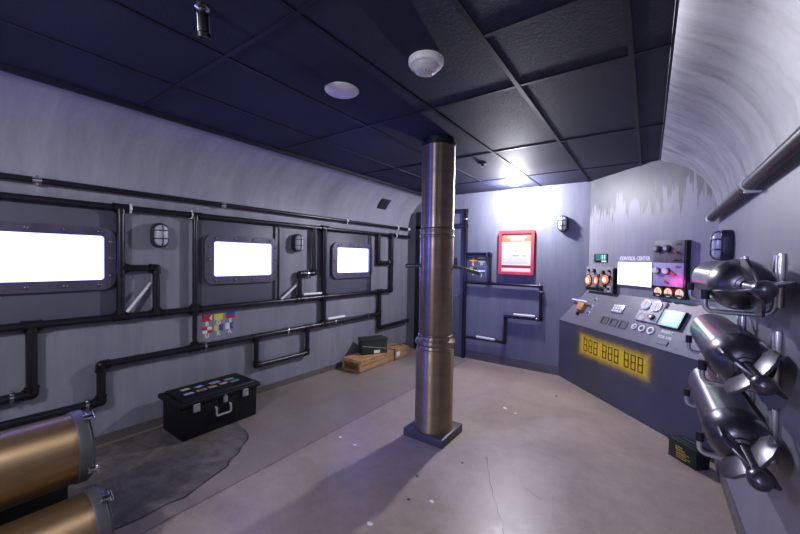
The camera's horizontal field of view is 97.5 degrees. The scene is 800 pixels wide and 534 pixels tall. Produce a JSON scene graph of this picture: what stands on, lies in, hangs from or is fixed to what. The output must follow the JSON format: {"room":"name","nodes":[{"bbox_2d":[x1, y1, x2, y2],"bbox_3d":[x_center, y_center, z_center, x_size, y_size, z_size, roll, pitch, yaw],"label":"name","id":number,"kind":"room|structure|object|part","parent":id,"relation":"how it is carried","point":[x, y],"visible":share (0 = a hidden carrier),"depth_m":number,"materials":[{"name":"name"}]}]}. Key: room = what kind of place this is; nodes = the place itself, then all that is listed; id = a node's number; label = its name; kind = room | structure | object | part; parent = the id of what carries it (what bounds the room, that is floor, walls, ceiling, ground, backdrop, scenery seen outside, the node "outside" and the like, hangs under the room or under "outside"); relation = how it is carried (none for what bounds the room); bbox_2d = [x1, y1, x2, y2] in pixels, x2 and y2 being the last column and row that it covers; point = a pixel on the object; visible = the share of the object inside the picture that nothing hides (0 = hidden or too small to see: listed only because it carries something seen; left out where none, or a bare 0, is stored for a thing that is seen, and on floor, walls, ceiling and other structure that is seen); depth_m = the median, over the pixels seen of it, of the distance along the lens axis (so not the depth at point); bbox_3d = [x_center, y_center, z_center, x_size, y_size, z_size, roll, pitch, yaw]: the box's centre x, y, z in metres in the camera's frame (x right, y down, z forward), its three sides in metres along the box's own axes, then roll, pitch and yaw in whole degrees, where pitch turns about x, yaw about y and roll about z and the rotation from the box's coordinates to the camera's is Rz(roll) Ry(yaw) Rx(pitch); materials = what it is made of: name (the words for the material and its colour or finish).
{"room":"submarine escape room","nodes":[
{"label":"submarine escape room","id":0,"kind":"room"},
{"bbox_2d":[0,71,421,436],"bbox_3d":[-2.111,0.142,3.216,0.834,2.830,8.400,2,2,35],"label":"wall","id":1,"kind":"structure","parent":0,"point":[47,131],"depth_m":3.37,"materials":[{"name":"paint"}]},
{"bbox_2d":[0,221,115,293],"bbox_3d":[-2.741,-0.070,2.713,0.047,0.529,0.862,2,2,37],"label":"window","id":2,"kind":"structure","parent":1,"relation":"in","point":[34,257],"depth_m":2.75,"materials":[{"name":"glass"}]},
{"bbox_2d":[0,199,115,323],"bbox_3d":[-2.921,-0.031,2.526,0.017,0.960,1.440,2,2,37],"label":"panel","id":3,"kind":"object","parent":1,"relation":"attached to","point":[14,308],"depth_m":2.77,"materials":[{"name":"grey paint"}]},
{"bbox_2d":[150,223,168,247],"bbox_3d":[-2.253,-0.298,3.302,0.126,0.234,0.140,2,2,37],"label":"lamp","id":4,"kind":"object","parent":1,"relation":"attached to","point":[159,232],"visible":1,"depth_m":3.27,"materials":[{"name":"glass"}]},
{"bbox_3d":[-2.233,-0.297,3.287,0.056,0.200,0.104,2,2,37],"label":"glass","id":5,"kind":"part","parent":4,"relation":"part of","materials":[{"name":"white glass"}]},
{"bbox_2d":[0,192,409,430],"bbox_3d":[-2.087,0.319,3.582,0.103,1.771,7.423,2,2,37],"label":"pipes","id":6,"kind":"object","parent":1,"relation":"attached to","point":[31,329],"depth_m":3.28,"materials":[{"name":"black plastic"}]},
{"bbox_2d":[126,282,151,312],"bbox_3d":[-2.374,0.273,3.191,0.026,0.266,0.220,2,2,26],"label":"rod","id":7,"kind":"object","parent":6,"relation":"attached to","point":[149,284],"visible":1,"depth_m":3.18,"materials":[{"name":"plastic"}]},
{"bbox_2d":[281,284,296,299],"bbox_3d":[-1.411,0.315,4.468,0.028,0.194,0.277,2,2,28],"label":"rod","id":8,"kind":"object","parent":6,"relation":"attached to","point":[295,285],"visible":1,"depth_m":4.45,"materials":[{"name":"plastic"}]},
{"bbox_2d":[302,292,321,295],"bbox_3d":[-1.190,0.364,4.763,0.036,0.041,0.306,2,2,37],"label":"rod","id":9,"kind":"object","parent":6,"relation":"attached to","point":[312,293],"visible":0.97,"depth_m":4.76,"materials":[{"name":"plastic"}]},
{"bbox_2d":[327,315,345,319],"bbox_3d":[-0.927,0.738,5.112,0.040,0.040,0.330,2,2,37],"label":"rod","id":10,"kind":"object","parent":6,"relation":"attached to","point":[341,316],"visible":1,"depth_m":5.09,"materials":[{"name":"plastic"}]},
{"bbox_2d":[0,172,410,230],"bbox_3d":[-2.251,-0.663,3.319,0.066,0.076,8.024,2,2,37],"label":"conduit pipe","id":11,"kind":"object","parent":1,"relation":"attached to","point":[36,180],"visible":1,"depth_m":3.29,"materials":[{"name":"metal"}]},
{"bbox_2d":[202,326,211,337],"bbox_3d":[-2.048,0.695,3.723,0.003,0.118,0.095,2,2,37],"label":"flag","id":12,"kind":"object","parent":1,"relation":"attached to","point":[205,330],"visible":1,"depth_m":3.72,"materials":[{"name":"paint"}]},
{"bbox_2d":[202,315,211,325],"bbox_3d":[-2.045,0.568,3.720,0.003,0.117,0.095,2,2,37],"label":"flag","id":13,"kind":"object","parent":1,"relation":"attached to","point":[205,318],"visible":1,"depth_m":3.71,"materials":[{"name":"red paint"}]},
{"bbox_2d":[214,324,222,334],"bbox_3d":[-1.975,0.684,3.819,0.003,0.117,0.095,2,2,37],"label":"flag","id":14,"kind":"object","parent":1,"relation":"attached to","point":[218,327],"visible":1,"depth_m":3.81,"materials":[{"name":"yellow paint"}]},
{"bbox_2d":[214,313,222,323],"bbox_3d":[-1.973,0.571,3.816,0.003,0.126,0.095,2,2,37],"label":"flag","id":15,"kind":"object","parent":1,"relation":"attached to","point":[218,317],"visible":1,"depth_m":3.81,"materials":[{"name":"yellow paint"}]},
{"bbox_2d":[225,322,233,332],"bbox_3d":[-1.903,0.679,3.914,0.003,0.117,0.095,2,2,37],"label":"flag","id":16,"kind":"object","parent":1,"relation":"attached to","point":[229,326],"visible":1,"depth_m":3.91,"materials":[{"name":"white paint"}]},
{"bbox_2d":[226,311,234,321],"bbox_3d":[-1.895,0.559,3.920,0.003,0.117,0.095,2,2,37],"label":"flag","id":17,"kind":"object","parent":1,"relation":"attached to","point":[230,315],"visible":1,"depth_m":3.92,"materials":[{"name":"blue paint"}]},
{"bbox_2d":[197,219,277,305],"bbox_3d":[-1.819,-0.046,3.985,0.017,0.960,0.965,2,2,37],"label":"panel","id":18,"kind":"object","parent":1,"relation":"attached to","point":[207,294],"depth_m":3.90,"materials":[{"name":"grey paint"}]},
{"bbox_2d":[203,234,277,283],"bbox_3d":[-1.777,-0.083,3.988,0.047,0.529,0.862,2,2,37],"label":"window","id":19,"kind":"structure","parent":1,"relation":"in","point":[227,259],"depth_m":3.95,"materials":[{"name":"glass"}]},
{"bbox_2d":[95,342,406,445],"bbox_3d":[-2.369,1.493,3.328,0.012,0.075,8.260,2,2,37],"label":"baseboard","id":20,"kind":"structure","parent":1,"relation":"attached to","point":[130,430],"depth_m":3.38,"materials":[{"name":"plastic"}]},
{"bbox_2d":[291,234,303,251],"bbox_3d":[-1.315,-0.311,4.544,0.126,0.234,0.140,2,2,37],"label":"lamp","id":21,"kind":"object","parent":1,"relation":"attached to","point":[297,245],"visible":1,"depth_m":4.51,"materials":[{"name":"glass"}]},
{"bbox_3d":[-1.295,-0.310,4.529,0.056,0.200,0.104,2,2,37],"label":"glass","id":22,"kind":"part","parent":21,"relation":"part of","materials":[{"name":"white glass"}]},
{"bbox_2d":[326,231,369,293],"bbox_3d":[-0.794,-0.061,5.341,0.017,0.960,0.975,2,2,37],"label":"panel","id":23,"kind":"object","parent":1,"relation":"attached to","point":[333,285],"depth_m":5.27,"materials":[{"name":"grey paint"}]},
{"bbox_2d":[331,242,372,278],"bbox_3d":[-0.720,-0.098,5.387,0.047,0.529,0.862,2,2,37],"label":"window","id":24,"kind":"structure","parent":1,"relation":"in","point":[348,260],"depth_m":5.35,"materials":[{"name":"glass"}]},
{"bbox_2d":[377,198,390,209],"bbox_3d":[-0.275,-1.044,5.775,0.149,0.168,0.230,2,2,37],"label":"air vent","id":25,"kind":"object","parent":1,"relation":"in","point":[383,204],"visible":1,"depth_m":5.75,"materials":[{"name":"black plastic"}]},
{"bbox_2d":[0,0,679,195],"bbox_3d":[-0.461,-1.175,1.969,3.275,0.080,8.500,2,2,35],"label":"ceiling","id":26,"kind":"structure","parent":0,"point":[595,100],"depth_m":2.12,"materials":[{"name":"black paint"}]},
{"bbox_2d":[194,1,210,39],"bbox_3d":[-0.887,-1.098,1.577,0.060,0.131,0.088,1,1,-19],"label":"ceiling spotlight","id":27,"kind":"object","parent":26,"relation":"attached to","point":[202,16],"visible":1,"depth_m":1.56,"materials":[{"name":"metal"}]},
{"bbox_2d":[325,82,358,98],"bbox_3d":[-0.385,-1.166,2.324,0.224,0.014,0.224,2,2,35],"label":"ceiling speaker","id":28,"kind":"object","parent":26,"relation":"attached to","point":[341,90],"visible":1,"depth_m":2.30,"materials":[{"name":"white plastic"}]},
{"bbox_2d":[408,50,443,76],"bbox_3d":[0.145,-1.113,1.957,0.196,0.082,0.196,2,2,35],"label":"detector","id":29,"kind":"object","parent":26,"relation":"attached to","point":[424,63],"visible":1,"depth_m":1.90,"materials":[{"name":"white plastic"}]},
{"bbox_2d":[478,162,486,166],"bbox_3d":[0.941,-1.167,4.003,0.100,0.045,0.100,2,2,35],"label":"sprinkler head","id":30,"kind":"object","parent":26,"relation":"attached to","point":[482,164],"visible":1,"depth_m":3.99},
{"bbox_2d":[507,181,522,185],"bbox_3d":[1.636,-1.180,4.982,0.210,0.040,0.210,2,2,35],"label":"recessed light","id":31,"kind":"object","parent":26,"relation":"in","point":[512,183],"visible":1,"depth_m":4.93,"materials":[{"name":"white glass"}]},
{"bbox_2d":[96,347,736,533],"bbox_3d":[-0.565,1.640,2.136,5.100,0.100,8.800,2,2,35],"label":"floor","id":32,"kind":"structure","parent":0,"point":[593,467],"depth_m":2.74,"materials":[{"name":"concrete"}]},
{"bbox_2d":[0,486,67,525],"bbox_3d":[-2.386,1.172,1.560,0.310,0.800,1.360,2,2,35],"label":"tube rack","id":33,"kind":"object","parent":32,"relation":"on","point":[16,512],"visible":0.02,"depth_m":2.02,"materials":[{"name":"black metal"}]},
{"bbox_2d":[0,410,100,511],"bbox_3d":[-2.240,1.023,1.412,0.424,0.415,1.521,2,2,35],"label":"tube","id":34,"kind":"object","parent":33,"relation":"on","point":[40,458],"visible":1,"depth_m":1.79,"materials":[{"name":"gold metal"}]},
{"bbox_2d":[0,485,114,533],"bbox_3d":[-2.038,1.393,1.291,0.424,0.415,1.521,2,2,35],"label":"tube","id":35,"kind":"object","parent":32,"relation":"on","point":[89,511],"visible":1,"depth_m":1.74,"materials":[{"name":"gold metal"}]},
{"bbox_2d":[68,421,246,528],"bbox_3d":[-1.901,1.549,2.838,1.225,0.003,1.500,2,2,35],"label":"puddle","id":36,"kind":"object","parent":32,"relation":"on","point":[145,472],"depth_m":2.72,"materials":[{"name":"grey liquid"}]},
{"bbox_2d":[158,373,259,441],"bbox_3d":[-1.858,1.352,3.471,0.489,0.368,0.780,2,2,35],"label":"trunk","id":37,"kind":"object","parent":36,"relation":"on","point":[190,411],"visible":1,"depth_m":3.29,"materials":[{"name":"black plastic"}]},
{"bbox_3d":[-1.866,1.204,3.475,0.464,0.068,0.780,2,2,35],"label":"lid","id":38,"kind":"part","parent":37,"relation":"part of","materials":[{"name":"black plastic"}]},
{"bbox_3d":[-1.678,1.355,3.337,0.040,0.094,0.155,2,2,35],"label":"handle","id":39,"kind":"part","parent":37,"relation":"part of","materials":[{"name":"grey plastic"}]},
{"bbox_2d":[115,429,540,533],"bbox_3d":[-0.322,1.583,2.481,2.602,0.003,1.267,1,1,10],"label":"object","id":40,"kind":"structure","parent":32,"relation":"in","point":[244,429],"depth_m":2.48,"materials":[{"name":"black plastic"}]},
{"bbox_2d":[342,342,408,372],"bbox_3d":[-0.360,1.418,5.605,0.368,0.186,1.278,2,2,35],"label":"wooden crate","id":41,"kind":"object","parent":32,"relation":"on","point":[356,362],"visible":0.98,"depth_m":5.31,"materials":[{"name":"brown wood"}]},
{"bbox_3d":[-0.707,1.437,5.116,0.300,0.120,0.012,2,2,35],"label":"panel","id":42,"kind":"part","parent":41,"relation":"part of","materials":[{"name":"brown wood"}]},
{"bbox_3d":[-0.706,1.437,5.105,0.345,0.155,0.026,2,2,35],"label":"frame","id":43,"kind":"part","parent":41,"relation":"part of","materials":[{"name":"brown wood"}]},
{"bbox_2d":[358,335,387,354],"bbox_3d":[-0.425,1.206,5.483,0.432,0.269,0.196,0,2,-27],"label":"can","id":44,"kind":"object","parent":41,"relation":"on","point":[374,344],"visible":1,"depth_m":5.41,"materials":[{"name":"green metal"}]},
{"bbox_3d":[-0.424,1.113,5.482,0.432,0.056,0.192,0,2,-27],"label":"lid","id":45,"kind":"part","parent":44,"relation":"part of","materials":[{"name":"green metal"}]},
{"bbox_3d":[-0.358,1.349,5.604,0.360,0.020,1.210,2,2,35],"label":"lid","id":46,"kind":"part","parent":41,"relation":"part of","materials":[{"name":"brown wood"}]},
{"bbox_2d":[403,135,479,448],"bbox_3d":[0.384,0.200,3.279,0.611,2.758,0.428,2,2,35],"label":"column","id":47,"kind":"structure","parent":32,"relation":"on","point":[433,425],"depth_m":3.16,"materials":[{"name":"gold metal"}]},
{"bbox_3d":[0.316,1.541,3.331,0.410,0.072,0.410,2,2,35],"label":"plate","id":48,"kind":"part","parent":47,"relation":"part of","materials":[{"name":"grey paint"}]},
{"bbox_3d":[0.613,0.024,3.278,0.261,0.096,0.040,1,1,6],"label":"handle","id":49,"kind":"part","parent":47,"relation":"part of","materials":[{"name":"metal"}]},
{"bbox_2d":[558,290,715,462],"bbox_3d":[2.584,0.969,4.019,0.273,1.262,2.270,1,1,-8],"label":"control console","id":50,"kind":"object","parent":32,"relation":"on","point":[631,353],"visible":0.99,"depth_m":3.75,"materials":[{"name":"grey paint"}]},
{"bbox_3d":[2.455,0.537,4.755,0.095,0.117,0.125,1,1,-8],"label":"lever","id":51,"kind":"part","parent":50,"relation":"part of","materials":[{"name":"orange plastic"}]},
{"bbox_3d":[2.670,0.472,3.733,0.143,0.227,0.273,1,1,-8],"label":"meter panel","id":52,"kind":"part","parent":50,"relation":"part of","materials":[{"name":"grey metal"}]},
{"bbox_3d":[2.624,0.523,3.659,0.056,0.067,0.066,1,1,-8],"label":"knob","id":53,"kind":"part","parent":50,"relation":"part of","materials":[{"name":"black plastic"}]},
{"bbox_2d":[668,435,711,470],"bbox_3d":[2.403,1.532,2.913,0.142,0.182,0.271,1,1,-8],"label":"box","id":54,"kind":"object","parent":32,"relation":"on","point":[682,448],"visible":0.93,"depth_m":2.87,"materials":[{"name":"green metal"}]},
{"bbox_3d":[2.403,1.474,2.918,0.142,0.037,0.258,1,1,-8],"label":"lid","id":55,"kind":"part","parent":54,"relation":"part of","materials":[{"name":"green metal"}]},
{"bbox_2d":[406,181,590,365],"bbox_3d":[1.295,0.109,5.826,3.380,2.950,0.080,2,2,35],"label":"wall","id":56,"kind":"structure","parent":0,"point":[561,258],"depth_m":5.33,"materials":[{"name":"grey paint"}]},
{"bbox_2d":[414,209,467,357],"bbox_3d":[0.688,0.266,6.157,1.015,2.500,0.086,2,2,35],"label":"door","id":57,"kind":"structure","parent":56,"relation":"in","point":[460,224],"depth_m":5.96,"materials":[{"name":"grey paint"}]},
{"bbox_3d":[0.719,-0.834,6.162,0.800,0.180,0.018,2,2,35],"label":"transom panel","id":58,"kind":"part","parent":57,"relation":"part of","materials":[{"name":"grey glass"}]},
{"bbox_3d":[1.068,-0.822,5.906,0.065,0.180,0.033,2,2,35],"label":"transom post","id":59,"kind":"part","parent":57,"relation":"part of","materials":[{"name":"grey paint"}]},
{"bbox_2d":[467,255,488,281],"bbox_3d":[1.294,0.018,5.768,0.420,0.455,0.016,2,2,35],"label":"board","id":60,"kind":"object","parent":56,"relation":"attached to","point":[485,276],"visible":0.58,"depth_m":5.76,"materials":[{"name":"paint"}]},
{"bbox_2d":[470,258,476,265],"bbox_3d":[1.212,-0.082,5.812,0.120,0.129,0.003,2,2,35],"label":"flag","id":61,"kind":"object","parent":60,"relation":"attached to","point":[472,260],"visible":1,"depth_m":5.81,"materials":[{"name":"paint"}]},
{"bbox_2d":[478,257,484,264],"bbox_3d":[1.334,-0.093,5.725,0.120,0.129,0.003,2,2,35],"label":"flag","id":62,"kind":"object","parent":60,"relation":"attached to","point":[480,259],"visible":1,"depth_m":5.72,"materials":[{"name":"blue paint"}]},
{"bbox_2d":[478,268,484,276],"bbox_3d":[1.331,0.094,5.729,0.120,0.143,0.003,2,2,35],"label":"flag","id":63,"kind":"object","parent":60,"relation":"attached to","point":[482,270],"visible":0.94,"depth_m":5.73,"materials":[{"name":"paint"}]},
{"bbox_2d":[463,218,543,343],"bbox_3d":[1.582,0.302,5.522,1.288,2.210,0.061,2,2,35],"label":"pipes","id":64,"kind":"object","parent":56,"relation":"attached to","point":[539,318],"depth_m":5.47,"materials":[{"name":"metal"}]},
{"bbox_2d":[476,335,494,340],"bbox_3d":[1.378,1.149,5.657,0.311,0.047,0.040,2,2,35],"label":"rod","id":65,"kind":"object","parent":64,"relation":"attached to","point":[480,337],"visible":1,"depth_m":5.63,"materials":[{"name":"plastic"}]},
{"bbox_2d":[513,313,534,317],"bbox_3d":[1.875,0.734,5.299,0.310,0.043,0.040,2,2,35],"label":"rod","id":66,"kind":"object","parent":64,"relation":"attached to","point":[514,314],"visible":1,"depth_m":5.28,"materials":[{"name":"plastic"}]},
{"bbox_2d":[465,350,558,375],"bbox_3d":[1.844,1.490,5.395,1.810,0.130,0.014,2,2,35],"label":"baseboard","id":67,"kind":"structure","parent":56,"relation":"attached to","point":[534,366],"depth_m":5.44,"materials":[{"name":"plastic"}]},
{"bbox_2d":[498,230,534,274],"bbox_3d":[1.788,-0.222,5.390,0.536,0.676,0.055,2,2,35],"label":"notice board","id":68,"kind":"object","parent":56,"relation":"attached to","point":[516,247],"visible":1,"depth_m":5.38,"materials":[{"name":"paper"}]},
{"bbox_2d":[558,215,568,231],"bbox_3d":[2.309,-0.615,4.972,0.140,0.234,0.126,2,2,35],"label":"lamp","id":69,"kind":"object","parent":56,"relation":"attached to","point":[563,221],"visible":1,"depth_m":4.94,"materials":[{"name":"glass"}]},
{"bbox_3d":[2.295,-0.615,4.952,0.104,0.200,0.056,2,2,35],"label":"glass","id":70,"kind":"part","parent":69,"relation":"part of","materials":[{"name":"white glass"}]},
{"bbox_2d":[589,160,718,306],"bbox_3d":[2.756,0.179,3.977,0.060,2.950,1.830,1,1,-8],"label":"wall","id":71,"kind":"structure","parent":0,"point":[632,209],"depth_m":3.87,"materials":[{"name":"grey paint"}]},
{"bbox_2d":[594,254,607,261],"bbox_3d":[2.635,-0.118,4.604,0.015,0.110,0.240,1,1,-8],"label":"clock display","id":72,"kind":"object","parent":71,"relation":"attached to","point":[597,257],"visible":1,"depth_m":4.59,"materials":[{"name":"black plastic"}]},
{"bbox_2d":[585,267,616,293],"bbox_3d":[2.603,0.162,4.574,0.078,0.320,0.523,1,1,-8],"label":"control panel","id":73,"kind":"object","parent":71,"relation":"attached to","point":[600,279],"visible":1,"depth_m":4.50,"materials":[{"name":"black plastic"}]},
{"bbox_2d":[617,262,653,287],"bbox_3d":[2.701,0.082,4.041,0.034,0.274,0.498,1,1,-8],"label":"monitor","id":74,"kind":"object","parent":71,"relation":"attached to","point":[640,274],"visible":0.97,"depth_m":4.01,"materials":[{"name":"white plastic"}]},
{"bbox_2d":[620,256,650,260],"bbox_3d":[2.717,-0.099,4.062,0.002,0.052,0.444,1,1,-8],"label":"sign lettering","id":75,"kind":"object","parent":71,"relation":"attached to","point":[628,257],"visible":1,"depth_m":4.05},
{"bbox_2d":[653,286,664,296],"bbox_3d":[2.735,0.258,3.694,0.058,0.112,0.116,1,1,-8],"label":"gauge","id":76,"kind":"object","parent":71,"relation":"attached to","point":[657,290],"visible":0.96,"depth_m":3.68,"materials":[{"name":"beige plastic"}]},
{"bbox_2d":[663,287,674,298],"bbox_3d":[2.752,0.261,3.574,0.058,0.124,0.124,1,1,-8],"label":"gauge","id":77,"kind":"object","parent":71,"relation":"attached to","point":[668,292],"visible":0.91,"depth_m":3.56,"materials":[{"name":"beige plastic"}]},
{"bbox_2d":[652,263,690,287],"bbox_3d":[2.738,0.078,3.570,0.092,0.240,0.368,1,1,-8],"label":"switch panel","id":78,"kind":"object","parent":71,"relation":"attached to","point":[664,274],"visible":0.98,"depth_m":3.53,"materials":[{"name":"black plastic"}]},
{"bbox_2d":[653,240,690,262],"bbox_3d":[2.742,-0.156,3.564,0.092,0.222,0.368,1,1,-8],"label":"switch panel","id":79,"kind":"object","parent":71,"relation":"attached to","point":[676,251],"visible":1,"depth_m":3.52,"materials":[{"name":"black plastic"}]},
{"bbox_2d":[674,288,688,299],"bbox_3d":[2.769,0.265,3.451,0.058,0.112,0.116,1,1,-8],"label":"gauge","id":80,"kind":"object","parent":71,"relation":"attached to","point":[679,293],"visible":0.96,"depth_m":3.42,"materials":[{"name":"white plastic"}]},
{"bbox_2d":[659,0,799,533],"bbox_3d":[1.051,0.246,0.974,0.498,2.838,8.400,2,2,35],"label":"wall","id":81,"kind":"structure","parent":0,"point":[734,95],"depth_m":1.65,"materials":[{"name":"paint"}]},
{"bbox_2d":[683,388,742,407],"bbox_3d":[2.025,0.786,2.276,0.284,0.298,0.036,2,2,35],"label":"wall hook","id":82,"kind":"object","parent":81,"relation":"attached to","point":[686,392],"visible":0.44,"depth_m":2.34,"materials":[{"name":"metal"}]},
{"bbox_3d":[2.021,0.791,2.278,0.264,0.288,0.023,2,2,35],"label":"hook rod","id":83,"kind":"part","parent":82,"relation":"part of","materials":[{"name":"metal"}]},
{"bbox_2d":[685,316,745,354],"bbox_3d":[2.031,0.428,2.267,0.284,0.298,0.036,2,2,35],"label":"wall hook","id":84,"kind":"object","parent":81,"relation":"attached to","point":[741,320],"visible":0.39,"depth_m":2.31,"materials":[{"name":"metal"}]},
{"bbox_3d":[2.139,0.407,2.190,0.019,0.250,0.032,2,2,35],"label":"wall plate","id":85,"kind":"part","parent":84,"relation":"part of","materials":[{"name":"metal"}]},
{"bbox_2d":[687,256,747,301],"bbox_3d":[2.037,0.076,2.259,0.284,0.298,0.036,2,2,35],"label":"wall hook","id":86,"kind":"object","parent":81,"relation":"attached to","point":[690,286],"visible":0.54,"depth_m":2.32,"materials":[{"name":"metal"}]},
{"bbox_2d":[710,230,733,260],"bbox_3d":[2.407,-0.161,2.631,0.126,0.234,0.140,2,2,35],"label":"lamp","id":87,"kind":"object","parent":81,"relation":"attached to","point":[722,242],"visible":0.96,"depth_m":2.58,"materials":[{"name":"plastic"}]},
{"bbox_3d":[2.387,-0.161,2.645,0.056,0.200,0.104,2,2,35],"label":"glass","id":88,"kind":"part","parent":87,"relation":"part of","materials":[{"name":"white glass"}]},
{"bbox_2d":[714,452,745,533],"bbox_3d":[0.750,1.607,0.283,0.014,0.100,6.900,2,2,35],"label":"baseboard","id":89,"kind":"structure","parent":81,"relation":"attached to","point":[735,516],"depth_m":2.33,"materials":[{"name":"plastic"}]},
{"bbox_2d":[695,408,778,467],"bbox_3d":[1.602,0.792,1.681,0.284,0.298,0.036,2,2,35],"label":"wall hook","id":90,"kind":"object","parent":81,"relation":"attached to","point":[772,418],"visible":0.61,"depth_m":1.61,"materials":[{"name":"metal"}]},
{"bbox_2d":[688,366,781,491],"bbox_3d":[1.744,0.791,1.872,0.252,0.247,1.469,2,2,36],"label":"torpedo","id":91,"kind":"object","parent":90,"relation":"on","point":[730,426],"visible":0.96,"depth_m":1.57,"materials":[{"name":"metal"}]},
{"bbox_3d":[1.347,0.798,1.315,0.074,0.074,0.101,49,26,24],"label":"tail knob","id":92,"kind":"part","parent":91,"relation":"part of","materials":[{"name":"metal"}]},
{"bbox_3d":[1.711,0.772,1.603,0.019,0.250,0.032,2,2,35],"label":"wall plate","id":93,"kind":"part","parent":90,"relation":"part of","materials":[{"name":"metal"}]},
{"bbox_2d":[698,330,781,392],"bbox_3d":[1.608,0.435,1.672,0.284,0.298,0.036,2,2,35],"label":"wall hook","id":94,"kind":"object","parent":81,"relation":"attached to","point":[775,337],"visible":0.56,"depth_m":1.60,"materials":[{"name":"metal"}]},
{"bbox_2d":[690,314,787,399],"bbox_3d":[1.750,0.433,1.864,0.253,0.247,1.469,2,2,36],"label":"torpedo","id":95,"kind":"object","parent":94,"relation":"on","point":[740,359],"visible":1,"depth_m":1.57,"materials":[{"name":"metal"}]},
{"bbox_3d":[1.353,0.440,1.307,0.074,0.074,0.101,45,25,26],"label":"tail knob","id":96,"kind":"part","parent":95,"relation":"part of","materials":[{"name":"metal"}]},
{"bbox_3d":[1.717,0.414,1.595,0.019,0.250,0.032,2,2,35],"label":"wall plate","id":97,"kind":"part","parent":94,"relation":"part of","materials":[{"name":"metal"}]},
{"bbox_2d":[700,253,785,316],"bbox_3d":[1.615,0.083,1.664,0.284,0.298,0.036,2,2,35],"label":"wall hook","id":98,"kind":"object","parent":81,"relation":"attached to","point":[779,260],"visible":0.94,"depth_m":1.59,"materials":[{"name":"metal"}]},
{"bbox_2d":[692,259,797,316],"bbox_3d":[1.779,0.081,1.888,0.251,0.247,1.469,2,2,36],"label":"torpedo","id":99,"kind":"object","parent":98,"relation":"on","point":[737,284],"visible":0.99,"depth_m":1.58,"materials":[{"name":"metal"}]},
{"bbox_3d":[1.382,0.088,1.331,0.074,0.074,0.101,-14,-7,35],"label":"tail knob","id":100,"kind":"part","parent":99,"relation":"part of","materials":[{"name":"metal"}]},
{"bbox_3d":[1.723,0.062,1.586,0.019,0.250,0.032,2,2,35],"label":"wall plate","id":101,"kind":"part","parent":98,"relation":"part of","materials":[{"name":"metal"}]},
{"bbox_2d":[705,126,799,222],"bbox_3d":[1.302,-0.473,1.033,0.088,0.203,5.202,2,2,35],"label":"conduit pipe","id":102,"kind":"object","parent":81,"relation":"attached to","point":[790,147],"visible":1,"depth_m":1.67,"materials":[{"name":"dark metal"},{"name":"polished steel"}]}
]}

